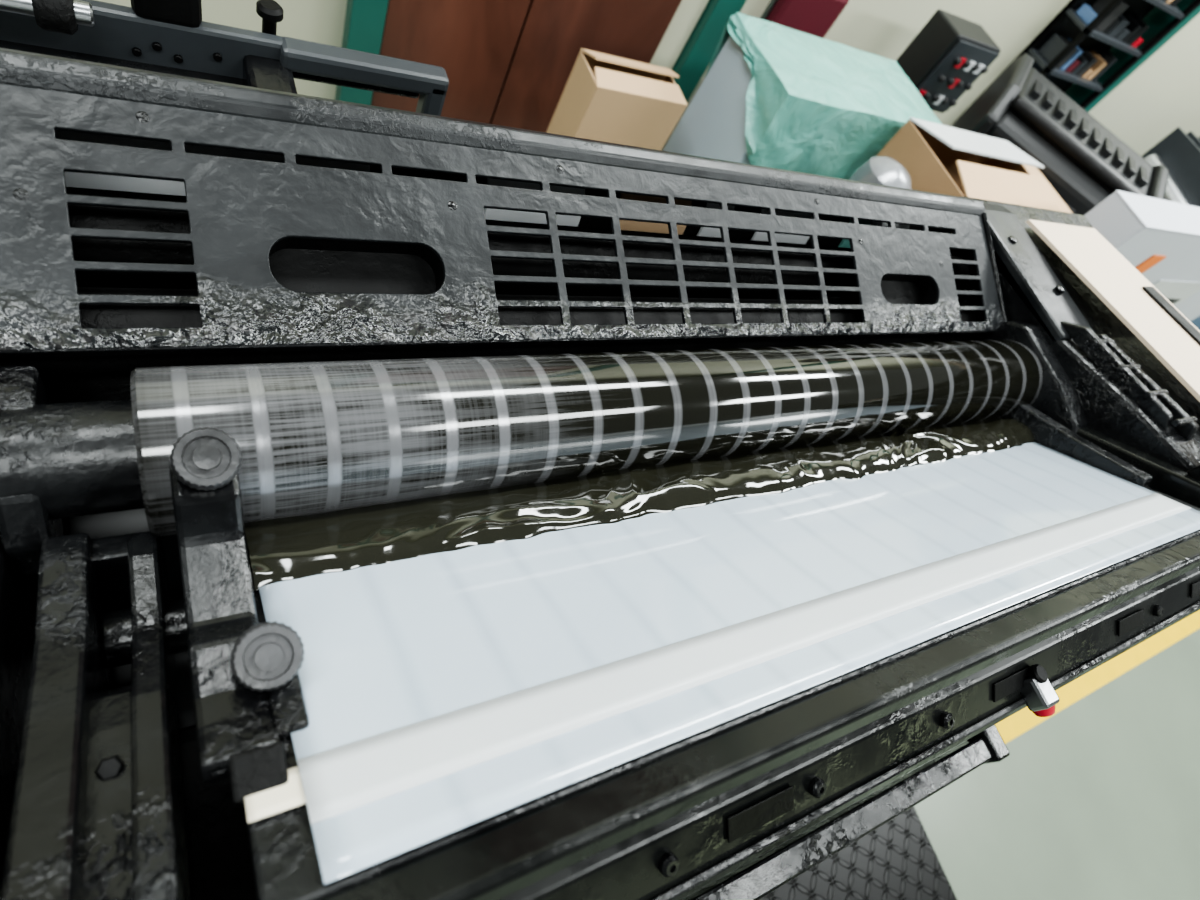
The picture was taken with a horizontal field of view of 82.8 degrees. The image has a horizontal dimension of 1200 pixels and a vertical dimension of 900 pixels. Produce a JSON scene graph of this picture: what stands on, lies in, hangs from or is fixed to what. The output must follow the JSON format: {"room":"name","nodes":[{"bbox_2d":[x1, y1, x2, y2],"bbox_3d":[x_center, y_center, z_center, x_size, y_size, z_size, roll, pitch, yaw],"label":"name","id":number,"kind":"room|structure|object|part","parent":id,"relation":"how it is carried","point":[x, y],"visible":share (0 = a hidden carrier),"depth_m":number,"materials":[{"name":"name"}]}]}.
{"room":"print shop","nodes":[
{"label":"print shop","id":0,"kind":"room"},
{"bbox_2d":[97,0,1199,155],"bbox_3d":[1.867,-1.931,1.927,10.500,3.200,0.100,-7,65,-31],"label":"wall","id":1,"kind":"structure","parent":0,"point":[1161,96],"depth_m":2.37,"materials":[{"name":"paint"}]},
{"bbox_2d":[335,0,388,104],"bbox_3d":[-0.277,-1.392,1.101,0.080,2.200,0.050,-7,65,-31],"label":"frame","id":2,"kind":"object","parent":1,"relation":"attached to","point":[364,23],"visible":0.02,"depth_m":1.66,"materials":[{"name":"green paint"}]},
{"bbox_2d":[371,0,530,123],"bbox_3d":[-0.115,-1.397,1.254,0.345,2.100,0.035,-7,65,-31],"label":"leaf","id":3,"kind":"object","parent":1,"relation":"attached to","point":[474,41],"visible":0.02,"depth_m":1.78,"materials":[{"name":"brown wood"}]},
{"bbox_2d":[489,0,681,131],"bbox_3d":[0.216,-1.436,1.454,0.418,2.100,0.035,-7,65,-31],"label":"leaf","id":4,"kind":"object","parent":1,"relation":"attached to","point":[553,33],"visible":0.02,"depth_m":1.90,"materials":[{"name":"brown wood"}]},
{"bbox_2d":[650,0,708,69],"bbox_3d":[0.434,-1.469,1.590,0.090,2.100,0.020,-7,65,-31],"label":"frame infill","id":5,"kind":"object","parent":1,"relation":"attached to","point":[688,13],"visible":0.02,"depth_m":1.98,"materials":[{"name":"paint"}]},
{"bbox_2d":[672,0,746,102],"bbox_3d":[0.540,-1.490,1.595,0.090,2.200,0.050,-7,65,-31],"label":"frame","id":6,"kind":"object","parent":1,"relation":"attached to","point":[700,47],"visible":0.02,"depth_m":2.01,"materials":[{"name":"green paint"}]},
{"bbox_2d":[760,0,848,37],"bbox_3d":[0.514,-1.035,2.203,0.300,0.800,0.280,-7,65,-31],"label":"notice board","id":7,"kind":"object","parent":1,"relation":"attached to","point":[812,17],"visible":0.05,"depth_m":1.98,"materials":[{"name":"fabric"}]},
{"bbox_3d":[0.450,-1.230,2.038,0.018,0.330,0.018,-7,65,-31],"label":"post","id":8,"kind":"part","parent":7,"relation":"part of","materials":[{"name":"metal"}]},
{"bbox_2d":[896,9,1000,112],"bbox_3d":[0.962,-1.071,2.417,0.230,0.870,0.152,-7,65,-31],"label":"box","id":9,"kind":"object","parent":1,"relation":"attached to","point":[943,61],"visible":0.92,"depth_m":2.10,"materials":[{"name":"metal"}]},
{"bbox_2d":[923,92,930,99],"bbox_3d":[1.042,-1.127,2.166,0.018,0.018,0.014,-7,65,-31],"label":"switch","id":10,"kind":"object","parent":9,"relation":"attached to","point":[926,95],"depth_m":2.16,"materials":[{"name":"plastic"}]},
{"bbox_2d":[932,95,939,101],"bbox_3d":[1.083,-1.132,2.191,0.018,0.018,0.014,-7,65,-31],"label":"switch","id":11,"kind":"object","parent":9,"relation":"attached to","point":[935,98],"depth_m":2.19,"materials":[{"name":"plastic"}]},
{"bbox_2d":[938,75,945,82],"bbox_3d":[1.067,-1.156,2.120,0.018,0.018,0.014,-7,65,-31],"label":"switch","id":12,"kind":"object","parent":9,"relation":"attached to","point":[941,78],"depth_m":2.12,"materials":[{"name":"black plastic"}]},
{"bbox_2d":[941,97,947,103],"bbox_3d":[1.124,-1.137,2.216,0.018,0.018,0.014,-7,65,-31],"label":"switch","id":13,"kind":"object","parent":9,"relation":"attached to","point":[944,100],"depth_m":2.21,"materials":[{"name":"white plastic"}]},
{"bbox_2d":[947,78,954,84],"bbox_3d":[1.108,-1.161,2.144,0.018,0.018,0.014,-7,65,-31],"label":"switch","id":14,"kind":"object","parent":9,"relation":"attached to","point":[950,81],"depth_m":2.14,"materials":[{"name":"plastic"}]},
{"bbox_2d":[950,100,956,106],"bbox_3d":[1.165,-1.142,2.240,0.018,0.018,0.014,-7,65,-31],"label":"switch","id":15,"kind":"object","parent":9,"relation":"attached to","point":[952,102],"depth_m":2.24,"materials":[{"name":"black plastic"}]},
{"bbox_2d":[954,57,961,64],"bbox_3d":[1.092,-1.185,2.073,0.018,0.018,0.014,-7,65,-31],"label":"switch","id":16,"kind":"object","parent":9,"relation":"attached to","point":[957,60],"depth_m":2.07,"materials":[{"name":"plastic"}]},
{"bbox_2d":[956,81,963,87],"bbox_3d":[1.149,-1.166,2.169,0.018,0.018,0.014,-7,65,-31],"label":"switch","id":17,"kind":"object","parent":9,"relation":"attached to","point":[959,84],"depth_m":2.16,"materials":[{"name":"black plastic"}]},
{"bbox_2d":[963,60,970,67],"bbox_3d":[1.133,-1.190,2.098,0.018,0.018,0.014,-7,65,-31],"label":"switch","id":18,"kind":"object","parent":9,"relation":"attached to","point":[966,63],"depth_m":2.09,"materials":[{"name":"white plastic"}]},
{"bbox_2d":[965,83,971,90],"bbox_3d":[1.190,-1.171,2.194,0.018,0.018,0.014,-7,65,-31],"label":"switch","id":19,"kind":"object","parent":9,"relation":"attached to","point":[968,86],"depth_m":2.19,"materials":[{"name":"black plastic"}]},
{"bbox_2d":[972,63,979,70],"bbox_3d":[1.173,-1.194,2.123,0.018,0.018,0.014,-7,65,-31],"label":"switch","id":20,"kind":"object","parent":9,"relation":"attached to","point":[975,66],"depth_m":2.12,"materials":[{"name":"white plastic"}]},
{"bbox_2d":[981,66,987,73],"bbox_3d":[1.214,-1.199,2.147,0.018,0.018,0.014,-7,65,-31],"label":"switch","id":21,"kind":"object","parent":9,"relation":"attached to","point":[984,69],"depth_m":2.14,"materials":[{"name":"white plastic"}]},
{"bbox_2d":[1064,0,1199,111],"bbox_3d":[2.385,-1.901,2.183,0.100,3.200,0.100,-7,65,-31],"label":"trim","id":22,"kind":"structure","parent":1,"relation":"attached to","point":[1157,19],"depth_m":2.67,"materials":[{"name":"green ceramic"}]},
{"bbox_2d":[914,610,1199,899],"bbox_3d":[1.952,0.908,2.345,10.500,0.102,4.600,-7,65,-31],"label":"floor","id":23,"kind":"structure","parent":0,"point":[1099,799],"depth_m":1.94,"materials":[{"name":"paint"}]},
{"bbox_2d":[0,0,1199,899],"bbox_3d":[-0.053,0.114,0.987,1.663,1.119,0.912,-7,65,-31],"label":"press","id":24,"kind":"object","parent":23,"relation":"on","point":[231,297],"visible":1,"depth_m":0.43,"materials":[{"name":"metal"}]},
{"bbox_3d":[-0.416,0.142,0.329,0.228,0.414,0.400,-7,65,-31],"label":"frame","id":25,"kind":"part","parent":24,"relation":"part of","materials":[{"name":"metal"}]},
{"bbox_3d":[-0.532,-0.313,0.427,0.345,0.016,0.016,-7,65,-31],"label":"chrome rod","id":26,"kind":"part","parent":24,"relation":"part of","materials":[{"name":"metal"}]},
{"bbox_3d":[-0.519,-0.294,0.523,0.460,0.045,0.070,-7,65,-31],"label":"arm","id":27,"kind":"part","parent":24,"relation":"part of","materials":[{"name":"metal"}]},
{"bbox_3d":[-0.500,-0.332,0.511,0.490,0.055,0.015,-7,65,-31],"label":"arm plate","id":28,"kind":"part","parent":24,"relation":"part of","materials":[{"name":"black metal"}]},
{"bbox_3d":[-0.300,-0.389,0.616,0.022,0.031,0.022,-7,65,-31],"label":"arm knob","id":29,"kind":"part","parent":24,"relation":"part of","materials":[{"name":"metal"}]},
{"bbox_3d":[-0.317,-0.311,0.650,0.040,0.110,0.120,-7,65,-31],"label":"arm post","id":30,"kind":"part","parent":24,"relation":"part of","materials":[{"name":"metal"}]},
{"bbox_2d":[244,766,305,822],"bbox_3d":[-0.126,0.133,0.263,0.021,0.011,0.015,-7,65,-31],"label":"tab","id":31,"kind":"object","parent":24,"relation":"on","point":[263,804],"visible":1,"depth_m":0.26,"materials":[{"name":"white paper"}]},
{"bbox_3d":[-0.039,-0.167,0.537,1.268,0.004,0.163,-7,87,-31],"label":"guard panel","id":32,"kind":"part","parent":24,"relation":"part of","materials":[{"name":"metal"}]},
{"bbox_3d":[0.183,0.059,0.546,0.852,0.163,0.222,-7,65,-31],"label":"fountain blade","id":33,"kind":"part","parent":24,"relation":"part of","materials":[{"name":"metal"}]},
{"bbox_2d":[259,442,1199,884],"bbox_3d":[0.187,0.056,0.538,0.812,0.148,0.204,-7,65,-31],"label":"sheet","id":34,"kind":"object","parent":24,"relation":"attached to","point":[393,645],"depth_m":0.39,"materials":[{"name":"white paper"}]},
{"bbox_2d":[244,417,1034,590],"bbox_3d":[0.150,0.017,0.605,0.830,0.045,0.064,-7,65,-31],"label":"pool","id":35,"kind":"object","parent":34,"relation":"on","point":[294,547],"visible":0.8,"depth_m":0.48,"materials":[{"name":"black liquid"}]},
{"bbox_3d":[0.230,0.092,0.473,0.810,0.019,0.026,-7,65,-31],"label":"masking tape strip","id":36,"kind":"part","parent":34,"relation":"part of","materials":[{"name":"white paper"}]},
{"bbox_3d":[0.164,0.376,0.617,0.685,0.020,0.025,-7,65,-31],"label":"arm","id":37,"kind":"part","parent":24,"relation":"part of","materials":[{"name":"metal"}]},
{"bbox_3d":[0.267,0.188,0.521,1.600,0.072,0.054,-7,65,-31],"label":"rail","id":38,"kind":"part","parent":24,"relation":"part of","materials":[{"name":"metal"}]},
{"bbox_3d":[0.423,0.272,0.818,0.025,0.030,0.195,-7,65,-31],"label":"arm","id":39,"kind":"part","parent":24,"relation":"part of","materials":[{"name":"metal"}]},
{"bbox_3d":[0.335,0.173,0.523,0.014,0.012,0.014,-7,65,-31],"label":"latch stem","id":40,"kind":"part","parent":24,"relation":"part of","materials":[{"name":"metal"}]},
{"bbox_3d":[0.390,0.222,0.604,0.020,0.020,0.030,-7,65,-31],"label":"red knob","id":41,"kind":"part","parent":24,"relation":"part of","materials":[{"name":"plastic"}]},
{"bbox_3d":[0.602,-0.046,1.059,0.328,0.499,0.520,-7,65,-31],"label":"frame","id":42,"kind":"part","parent":24,"relation":"part of","materials":[{"name":"metal"}]},
{"bbox_2d":[1026,219,1199,401],"bbox_3d":[0.728,-0.151,0.872,0.185,0.048,0.405,-7,65,-31],"label":"board","id":43,"kind":"object","parent":24,"relation":"on","point":[1115,281],"visible":1,"depth_m":0.88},
{"bbox_2d":[1142,286,1199,343],"bbox_3d":[0.793,-0.135,0.880,0.036,0.033,0.220,-7,65,-31],"label":"knife","id":44,"kind":"object","parent":43,"relation":"on","point":[1173,312],"visible":1,"depth_m":0.91,"materials":[{"name":"metal"}]},
{"bbox_3d":[0.594,-0.090,0.783,0.012,0.038,0.178,-7,65,-31],"label":"latch plate","id":45,"kind":"part","parent":24,"relation":"part of","materials":[{"name":"metal"}]},
{"bbox_3d":[0.626,-0.079,0.784,0.012,0.032,0.158,-7,65,-31],"label":"latch arm","id":46,"kind":"part","parent":24,"relation":"part of","materials":[{"name":"metal"}]},
{"bbox_2d":[546,48,686,149],"bbox_3d":[-0.043,-0.711,1.800,0.250,0.655,0.122,-7,65,-31],"label":"cardboard box","id":47,"kind":"object","parent":23,"relation":"on","point":[605,97],"visible":0.42,"depth_m":1.57,"materials":[{"name":"beige cardboard"}]},
{"bbox_2d":[662,12,942,178],"bbox_3d":[0.452,-0.736,1.982,0.646,0.805,0.332,-7,65,-31],"label":"paper stack","id":48,"kind":"object","parent":23,"relation":"on","point":[773,95],"visible":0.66,"depth_m":1.63,"materials":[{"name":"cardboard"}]},
{"bbox_2d":[759,806,956,899],"bbox_3d":[0.202,1.159,1.169,1.460,0.045,0.840,-7,65,-31],"label":"step","id":49,"kind":"structure","parent":23,"relation":"on","point":[897,860],"depth_m":1.51,"materials":[{"name":"metal"}]},
{"bbox_2d":[848,156,910,188],"bbox_3d":[0.505,-0.443,1.830,0.136,0.803,0.136,-7,65,-31],"label":"bundle","id":50,"kind":"object","parent":23,"relation":"on","point":[887,171],"visible":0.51,"depth_m":1.51,"materials":[{"name":"white plastic"}]},
{"bbox_2d":[877,117,1071,212],"bbox_3d":[0.866,-0.500,2.017,0.600,0.865,0.281,-7,65,-31],"label":"cardboard box","id":51,"kind":"object","parent":23,"relation":"on","point":[937,158],"visible":0.22,"depth_m":1.63,"materials":[{"name":"brown cardboard"}]},
{"bbox_2d":[950,54,1168,214],"bbox_3d":[1.216,-0.692,2.278,0.560,0.933,0.340,37,51,-3],"label":"machine","id":52,"kind":"object","parent":23,"relation":"on","point":[1085,163],"visible":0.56,"depth_m":1.91,"materials":[{"name":"metal"}]},
{"bbox_2d":[966,0,1199,109],"bbox_3d":[1.827,-1.494,2.603,0.440,1.700,0.140,-7,65,-31],"label":"storage rack","id":53,"kind":"object","parent":23,"relation":"on","point":[1074,47],"visible":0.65,"depth_m":2.52,"materials":[{"name":"metal"}]},
{"bbox_2d":[1028,47,1102,91],"bbox_3d":[1.811,-1.470,2.634,0.440,0.015,0.130,-7,65,-31],"label":"shelf","id":54,"kind":"object","parent":53,"relation":"attached to","point":[1062,71],"depth_m":2.56,"materials":[{"name":"grey metal"}]},
{"bbox_2d":[1065,8,1141,57],"bbox_3d":[1.873,-1.542,2.518,0.440,0.015,0.130,-7,65,-31],"label":"shelf","id":55,"kind":"object","parent":53,"relation":"attached to","point":[1077,16],"depth_m":2.44,"materials":[{"name":"grey metal"}]},
{"bbox_2d":[1145,0,1184,19],"bbox_3d":[1.935,-1.613,2.402,0.440,0.015,0.130,-7,65,-31],"label":"shelf","id":56,"kind":"object","parent":53,"relation":"attached to","point":[1169,6],"depth_m":2.43,"materials":[{"name":"grey metal"}]},
{"bbox_2d":[1084,190,1199,320],"bbox_3d":[1.466,-0.359,2.179,1.140,0.973,0.116,-7,65,-31],"label":"carton","id":57,"kind":"object","parent":23,"relation":"on","point":[1160,238],"visible":0.2,"depth_m":1.62,"materials":[{"name":"white cardboard"}]},
{"bbox_3d":[1.665,-0.593,1.805,1.140,0.005,0.110,-7,65,-31],"label":"lid","id":58,"kind":"part","parent":57,"relation":"part of","materials":[{"name":"white cardboard"}]},
{"bbox_2d":[1141,127,1199,329],"bbox_3d":[2.661,-0.930,3.239,1.200,0.860,0.600,-7,65,-31],"label":"machine","id":59,"kind":"object","parent":23,"relation":"on","point":[1178,152],"visible":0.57,"depth_m":2.74,"materials":[{"name":"grey metal"}]}
]}

